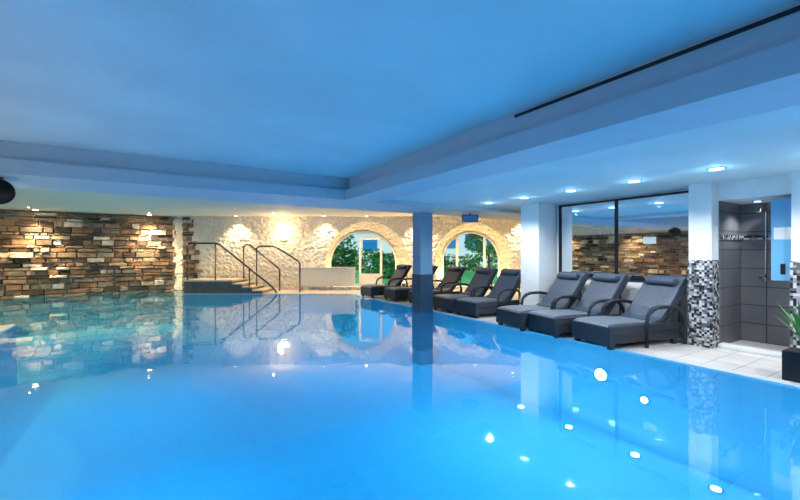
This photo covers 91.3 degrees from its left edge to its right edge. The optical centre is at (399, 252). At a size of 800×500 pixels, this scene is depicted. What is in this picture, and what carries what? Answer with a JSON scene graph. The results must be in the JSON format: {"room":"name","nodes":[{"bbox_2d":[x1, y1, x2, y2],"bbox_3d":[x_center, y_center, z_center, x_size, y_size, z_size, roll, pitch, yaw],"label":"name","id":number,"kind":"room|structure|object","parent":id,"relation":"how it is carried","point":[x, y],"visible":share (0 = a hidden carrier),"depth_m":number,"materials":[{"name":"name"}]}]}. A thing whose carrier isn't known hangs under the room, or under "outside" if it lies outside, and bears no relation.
{"room":"spa","nodes":[
{"label":"spa","id":0,"kind":"room"},
{"bbox_2d":[0,177,15,203],"bbox_3d":[-5.325,-0.815,5.163,0.340,0.370,0.340,0,0,41],"label":"ceiling speaker","id":1,"kind":"object","parent":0,"point":[7,191],"depth_m":5.11},
{"bbox_2d":[0,209,182,335],"bbox_3d":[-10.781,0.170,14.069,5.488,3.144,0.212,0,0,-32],"label":"stone wall","id":2,"kind":"structure","parent":0,"point":[45,258],"depth_m":13.78,"materials":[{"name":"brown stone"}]},
{"bbox_2d":[182,217,202,289],"bbox_3d":[-8.008,0.170,15.227,0.967,3.144,0.146,0,0,0],"label":"stone wall","id":3,"kind":"structure","parent":0,"point":[187,238],"depth_m":15.25,"materials":[{"name":"stone"}]},
{"bbox_2d":[0,290,398,325],"bbox_3d":[-3.312,1.462,6.509,10.480,0.001,20.950,0,0,-32],"label":"pool water","id":4,"kind":"object","parent":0,"point":[35,309],"visible":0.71,"depth_m":11.10,"materials":[{"name":"blue liquid"}]},
{"bbox_2d":[0,188,444,216],"bbox_3d":[-2.734,-1.505,13.621,19.400,0.150,10.000,0,0,-32],"label":"ceiling","id":5,"kind":"structure","parent":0,"point":[40,199],"depth_m":12.03,"materials":[{"name":"white paint"}]},
{"bbox_2d":[173,216,520,289],"bbox_3d":[-0.800,0.010,15.525,16.200,2.880,0.450,0,0,0],"label":"wall","id":6,"kind":"structure","parent":0,"point":[311,240],"depth_m":15.30,"materials":[{"name":"beige stone"}]},
{"bbox_2d":[278,234,288,240],"bbox_3d":[-4.550,-0.610,15.190,0.468,0.300,0.180,0,0,0],"label":"wall sconce","id":7,"kind":"object","parent":6,"relation":"attached to","point":[283,237],"visible":1,"depth_m":15.18,"materials":[{"name":"metal"}]},
{"bbox_2d":[329,231,396,285],"bbox_3d":[-1.480,0.220,15.710,2.720,2.220,0.061,0,0,0],"label":"window","id":8,"kind":"structure","parent":6,"relation":"in","point":[364,279],"depth_m":15.68,"materials":[{"name":"beige wood"}]},
{"bbox_2d":[442,232,499,285],"bbox_3d":[2.840,0.240,15.710,2.320,2.180,0.062,0,0,0],"label":"window","id":9,"kind":"structure","parent":6,"relation":"in","point":[457,236],"depth_m":15.68,"materials":[{"name":"beige wood"}]},
{"bbox_2d":[0,322,776,499],"bbox_3d":[-2.056,2.825,7.441,13.600,0.150,21.200,0,0,-32],"label":"pool water","id":10,"kind":"structure","parent":0,"point":[168,411],"depth_m":5.99,"materials":[{"name":"liquid"}]},
{"bbox_2d":[412,212,432,364],"bbox_3d":[0.564,0.875,9.816,0.380,3.750,0.370,0,0,-32],"label":"support column","id":11,"kind":"structure","parent":10,"relation":"on","point":[422,276],"depth_m":9.67,"materials":[{"name":"blue paint"}]},
{"bbox_2d":[516,405,525,409],"bbox_3d":[2.147,2.735,6.943,0.160,0.030,0.160,0,0,-32],"label":"pool light","id":12,"kind":"object","parent":10,"relation":"on","point":[521,407],"visible":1,"depth_m":6.91,"materials":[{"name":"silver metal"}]},
{"bbox_2d":[563,425,573,429],"bbox_3d":[2.651,2.735,6.137,0.160,0.030,0.160,0,0,-32],"label":"pool light","id":13,"kind":"object","parent":10,"relation":"on","point":[567,427],"visible":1,"depth_m":6.12,"materials":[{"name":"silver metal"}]},
{"bbox_2d":[628,452,641,458],"bbox_3d":[3.180,2.735,5.289,0.160,0.030,0.160,0,0,-32],"label":"pool light","id":14,"kind":"object","parent":10,"relation":"on","point":[634,455],"visible":1,"depth_m":5.27,"materials":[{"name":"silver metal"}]},
{"bbox_2d":[707,485,724,494],"bbox_3d":[3.657,2.735,4.526,0.160,0.030,0.160,0,0,-32],"label":"pool light","id":15,"kind":"object","parent":10,"relation":"on","point":[712,488],"visible":1,"depth_m":4.50,"materials":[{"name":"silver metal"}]},
{"bbox_2d":[0,0,799,219],"bbox_3d":[2.831,-1.215,4.717,19.000,0.430,11.400,0,0,-32],"label":"ceiling","id":16,"kind":"structure","parent":0,"point":[754,71],"depth_m":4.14,"materials":[{"name":"paint"}]},
{"bbox_2d":[462,213,477,221],"bbox_3d":[1.760,-0.890,9.824,0.400,0.220,0.064,0,0,0],"label":"exit sign","id":17,"kind":"object","parent":16,"relation":"attached to","point":[465,218],"visible":1,"depth_m":9.79,"materials":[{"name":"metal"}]},
{"bbox_2d":[514,5,799,117],"bbox_3d":[2.742,-1.387,1.448,0.015,0.025,5.950,0,0,-32],"label":"ventilation slot","id":18,"kind":"object","parent":16,"relation":"attached to","point":[797,8],"visible":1,"depth_m":2.73,"materials":[{"name":"black plastic"}]},
{"bbox_2d":[0,290,799,499],"bbox_3d":[0.502,2.125,8.633,19.200,1.350,20.510,0,0,-32],"label":"floor","id":19,"kind":"structure","parent":0,"point":[744,431],"depth_m":5.88,"materials":[{"name":"tile"}]},
{"bbox_2d":[183,278,272,293],"bbox_3d":[-6.310,1.210,14.555,2.820,0.480,1.250,0,0,0],"label":"entry steps","id":20,"kind":"structure","parent":19,"relation":"on","point":[199,285],"depth_m":13.95,"materials":[{"name":"tile"}]},
{"bbox_2d":[186,242,276,292],"bbox_3d":[-6.023,0.534,14.020,3.254,1.829,0.065,0,0,0],"label":"pool handrail","id":21,"kind":"object","parent":19,"relation":"on","point":[215,243],"visible":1,"depth_m":14.00,"materials":[{"name":"metal"}]},
{"bbox_2d":[243,244,279,290],"bbox_3d":[-5.310,0.545,15.000,1.441,1.810,0.064,0,0,0],"label":"pool handrail","id":22,"kind":"object","parent":19,"relation":"on","point":[260,253],"visible":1,"depth_m":14.97,"materials":[{"name":"metal"}]},
{"bbox_2d":[256,245,300,291],"bbox_3d":[-4.500,0.585,14.450,1.661,1.730,0.064,0,0,0],"label":"pool handrail","id":23,"kind":"object","parent":19,"relation":"on","point":[259,245],"visible":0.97,"depth_m":14.42,"materials":[{"name":"metal"}]},
{"bbox_2d":[297,267,355,289],"bbox_3d":[-2.850,1.005,15.200,2.260,0.890,0.160,0,0,0],"label":"radiator","id":24,"kind":"object","parent":19,"relation":"on","point":[310,276],"visible":0.96,"depth_m":15.13,"materials":[{"name":"white metal"}]},
{"bbox_2d":[361,264,411,297],"bbox_3d":[-0.446,0.920,13.105,1.572,1.048,0.930,0,0,-32],"label":"sun lounger","id":25,"kind":"object","parent":19,"relation":"on","point":[401,271],"visible":0.77,"depth_m":12.96,"materials":[{"name":"wicker"}]},
{"bbox_2d":[384,265,437,301],"bbox_3d":[0.356,0.920,12.295,1.572,1.048,0.930,0,0,-29],"label":"sun lounger","id":26,"kind":"object","parent":19,"relation":"on","point":[398,292],"visible":0.27,"depth_m":11.83,"materials":[{"name":"wicker"}]},
{"bbox_2d":[408,266,465,302],"bbox_3d":[1.092,0.920,11.399,1.572,1.048,0.930,0,0,-29],"label":"sun lounger","id":27,"kind":"object","parent":19,"relation":"on","point":[453,275],"visible":0.61,"depth_m":11.40,"materials":[{"name":"wicker"}]},
{"bbox_2d":[433,268,497,312],"bbox_3d":[1.691,0.920,10.064,1.572,1.048,0.930,0,0,-29],"label":"sun lounger","id":28,"kind":"object","parent":19,"relation":"on","point":[482,276],"visible":0.72,"depth_m":10.00,"materials":[{"name":"fabric"}]},
{"bbox_2d":[455,269,520,317],"bbox_3d":[2.168,0.920,9.301,1.572,1.048,0.930,0,0,-29],"label":"sun lounger","id":29,"kind":"object","parent":19,"relation":"on","point":[508,282],"visible":0.87,"depth_m":9.14,"materials":[{"name":"fabric"}]},
{"bbox_2d":[521,203,555,304],"bbox_3d":[3.115,0.185,8.791,0.600,2.530,0.490,0,0,-32],"label":"wall pier","id":30,"kind":"object","parent":19,"relation":"on","point":[538,220],"visible":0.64,"depth_m":8.59,"materials":[{"name":"white paint"}]},
{"bbox_2d":[496,271,589,330],"bbox_3d":[2.871,0.920,7.832,1.730,1.048,0.930,0,0,-22],"label":"sun lounger","id":31,"kind":"object","parent":19,"relation":"on","point":[565,282],"visible":0.73,"depth_m":7.76,"materials":[{"name":"fabric"}]},
{"bbox_2d":[526,273,630,338],"bbox_3d":[3.295,0.920,7.213,1.761,1.048,0.930,0,0,-20],"label":"sun lounger","id":32,"kind":"object","parent":19,"relation":"on","point":[603,287],"visible":0.68,"depth_m":7.10,"materials":[{"name":"fabric"}]},
{"bbox_2d":[593,367,608,382],"bbox_3d":[3.119,1.890,6.076,0.030,0.240,0.240,0,0,-32],"label":"pool light","id":33,"kind":"object","parent":19,"relation":"attached to","point":[601,375],"visible":1,"depth_m":6.06,"materials":[{"name":"silver metal"}]},
{"bbox_2d":[572,275,687,349],"bbox_3d":[3.799,0.920,6.412,1.761,1.048,0.930,0,0,-19],"label":"sun lounger","id":34,"kind":"object","parent":19,"relation":"on","point":[647,317],"visible":1,"depth_m":6.22,"materials":[{"name":"fabric"}]},
{"bbox_2d":[639,394,650,405],"bbox_3d":[3.458,2.080,5.533,0.030,0.150,0.150,0,0,-32],"label":"pool light","id":35,"kind":"object","parent":19,"relation":"attached to","point":[644,399],"visible":1,"depth_m":5.52,"materials":[{"name":"silver metal"}]},
{"bbox_2d":[688,182,718,348],"bbox_3d":[4.758,0.185,6.133,0.270,2.530,0.320,0,0,-32],"label":"pillar","id":36,"kind":"structure","parent":19,"relation":"on","point":[703,262],"depth_m":6.04,"materials":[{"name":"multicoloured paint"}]},
{"bbox_2d":[718,342,781,357],"bbox_3d":[5.168,1.420,5.694,0.200,0.060,0.820,0,0,-32],"label":"shower threshold","id":37,"kind":"object","parent":19,"relation":"on","point":[748,349],"visible":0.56,"depth_m":5.69,"materials":[{"name":"white paint"}]},
{"bbox_2d":[774,302,799,382],"bbox_3d":[4.633,0.994,4.450,0.581,0.904,0.504,0,0,-15],"label":"potted plant","id":38,"kind":"object","parent":19,"relation":"on","point":[790,356],"visible":1,"depth_m":4.42,"materials":[{"name":"green plant"}]},
{"bbox_2d":[790,171,799,347],"bbox_3d":[5.505,0.185,5.126,0.470,2.530,0.460,0,0,-32],"label":"pillar","id":39,"kind":"structure","parent":19,"relation":"on","point":[795,175],"depth_m":5.16,"materials":[{"name":"white paint"}]},
{"bbox_2d":[0,294,799,387],"bbox_3d":[-1.015,1.448,4.908,8.520,0.004,15.800,0,0,-32],"label":"trim","id":40,"kind":"structure","parent":0,"point":[9,325],"depth_m":5.57,"materials":[{"name":"white tile"}]},
{"bbox_2d":[390,105,799,209],"bbox_3d":[4.240,-1.255,4.801,4.920,0.350,10.050,0,0,-32],"label":"ceiling","id":41,"kind":"structure","parent":0,"point":[767,144],"depth_m":5.00,"materials":[{"name":"paint"}]},
{"bbox_2d":[564,189,576,191],"bbox_3d":[2.940,-1.071,6.731,0.210,0.018,0.210,0,0,-32],"label":"recessed light","id":42,"kind":"object","parent":41,"relation":"in","point":[569,190],"visible":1,"depth_m":6.68,"materials":[{"name":"silver metal"}]},
{"bbox_2d":[626,179,641,182],"bbox_3d":[3.496,-1.071,5.840,0.210,0.018,0.210,0,0,-32],"label":"recessed light","id":43,"kind":"object","parent":41,"relation":"in","point":[635,180],"visible":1,"depth_m":5.81,"materials":[{"name":"silver metal"}]},
{"bbox_2d":[706,166,726,170],"bbox_3d":[4.032,-1.071,4.984,0.210,0.018,0.210,0,0,-32],"label":"recessed light","id":44,"kind":"object","parent":41,"relation":"in","point":[721,167],"visible":1,"depth_m":4.94,"materials":[{"name":"silver metal"}]},
{"bbox_2d":[556,174,790,338],"bbox_3d":[6.085,0.185,5.217,1.150,2.530,8.800,0,0,-32],"label":"wall","id":45,"kind":"structure","parent":0,"point":[746,191],"depth_m":5.96,"materials":[{"name":"white paint"}]},
{"bbox_2d":[559,190,688,279],"bbox_3d":[4.215,-0.275,7.587,0.050,1.550,2.560,0,0,-32],"label":"window","id":46,"kind":"structure","parent":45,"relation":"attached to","point":[604,236],"depth_m":7.41,"materials":[{"name":"clear glass"}]},
{"bbox_2d":[643,237,655,243],"bbox_3d":[4.515,-0.230,7.078,0.009,0.120,0.220,0,0,-32],"label":"notice sign","id":47,"kind":"object","parent":46,"relation":"attached to","point":[646,240],"visible":1,"depth_m":7.07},
{"bbox_2d":[719,201,789,346],"bbox_3d":[5.638,0.300,5.999,1.080,2.300,1.200,0,0,-32],"label":"wall","id":48,"kind":"structure","parent":0,"point":[748,306],"depth_m":6.32,"materials":[{"name":"tile"}]},
{"bbox_2d":[753,208,770,280],"bbox_3d":[5.712,-0.129,6.163,0.340,1.157,0.160,0,0,-32],"label":"shower","id":49,"kind":"object","parent":48,"relation":"attached to","point":[760,211],"visible":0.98,"depth_m":6.24,"materials":[{"name":"silver metal"}]},
{"bbox_2d":[771,197,790,280],"bbox_3d":[5.446,-0.190,5.523,0.190,1.160,0.265,0,0,-32],"label":"glass panel","id":50,"kind":"object","parent":48,"relation":"attached to","point":[781,207],"visible":0.73,"depth_m":5.50,"materials":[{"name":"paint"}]},
{"label":"outside","id":51,"kind":"structure","parent":0,"visible":0},
{"bbox_2d":[355,268,497,283],"bbox_3d":[7.500,1.535,37.900,65.000,0.070,44.200,0,0,0],"label":"ground","id":52,"kind":"structure","parent":51,"point":[467,276],"depth_m":23.94,"materials":[{"name":"green plant"}]},
{"bbox_2d":[331,247,357,277],"bbox_3d":[-2.941,0.620,18.193,1.850,1.953,1.974,0,0,-32],"label":"shrub","id":53,"kind":"object","parent":52,"relation":"on","point":[341,253],"visible":0.41,"depth_m":17.90,"materials":[{"name":"green plant"}]},
{"bbox_2d":[335,235,358,258],"bbox_3d":[-4.372,-0.591,24.093,3.963,4.242,3.764,0,0,7],"label":"tree","id":54,"kind":"object","parent":52,"relation":"on","point":[342,243],"visible":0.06,"depth_m":24.09,"materials":[{"name":"green plant"}]},
{"bbox_2d":[353,248,386,273],"bbox_3d":[-2.329,0.563,28.555,2.730,1.965,3.139,0,0,-32],"label":"hedge","id":55,"kind":"object","parent":52,"relation":"on","point":[364,262],"visible":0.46,"depth_m":27.93,"materials":[{"name":"green plant"}]},
{"bbox_2d":[368,252,394,278],"bbox_3d":[-0.751,0.694,23.036,2.141,1.676,2.408,0,0,-32],"label":"shrub","id":56,"kind":"object","parent":52,"relation":"on","point":[376,263],"visible":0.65,"depth_m":22.54,"materials":[{"name":"green plant"}]},
{"bbox_2d":[384,257,393,271],"bbox_3d":[-0.062,0.753,28.369,3.009,1.584,3.077,0,0,38],"label":"hedge","id":57,"kind":"object","parent":52,"relation":"on","point":[386,260],"visible":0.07,"depth_m":27.84,"materials":[{"name":"green plant"}]},
{"bbox_2d":[333,233,497,268],"bbox_3d":[2.050,-0.925,38.300,20.500,4.850,5.400,0,0,0],"label":"neighbouring building","id":58,"kind":"structure","parent":52,"relation":"on","point":[365,244],"depth_m":37.95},
{"bbox_2d":[444,254,480,272],"bbox_3d":[4.311,0.784,28.551,2.603,1.495,3.250,0,0,-32],"label":"hedge","id":59,"kind":"object","parent":52,"relation":"on","point":[470,261],"visible":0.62,"depth_m":28.06,"materials":[{"name":"green plant"}]},
{"bbox_2d":[464,234,496,267],"bbox_3d":[5.026,-0.466,21.991,2.268,3.992,2.793,0,0,-32],"label":"tree","id":60,"kind":"object","parent":52,"relation":"on","point":[478,243],"visible":0.27,"depth_m":21.92,"materials":[{"name":"green plant"}]},
{"bbox_2d":[469,251,497,269],"bbox_3d":[6.556,0.553,28.575,3.303,2.031,3.408,0,0,-32],"label":"hedge","id":61,"kind":"object","parent":52,"relation":"on","point":[478,258],"visible":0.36,"depth_m":28.07,"materials":[{"name":"green plant"}]}
]}

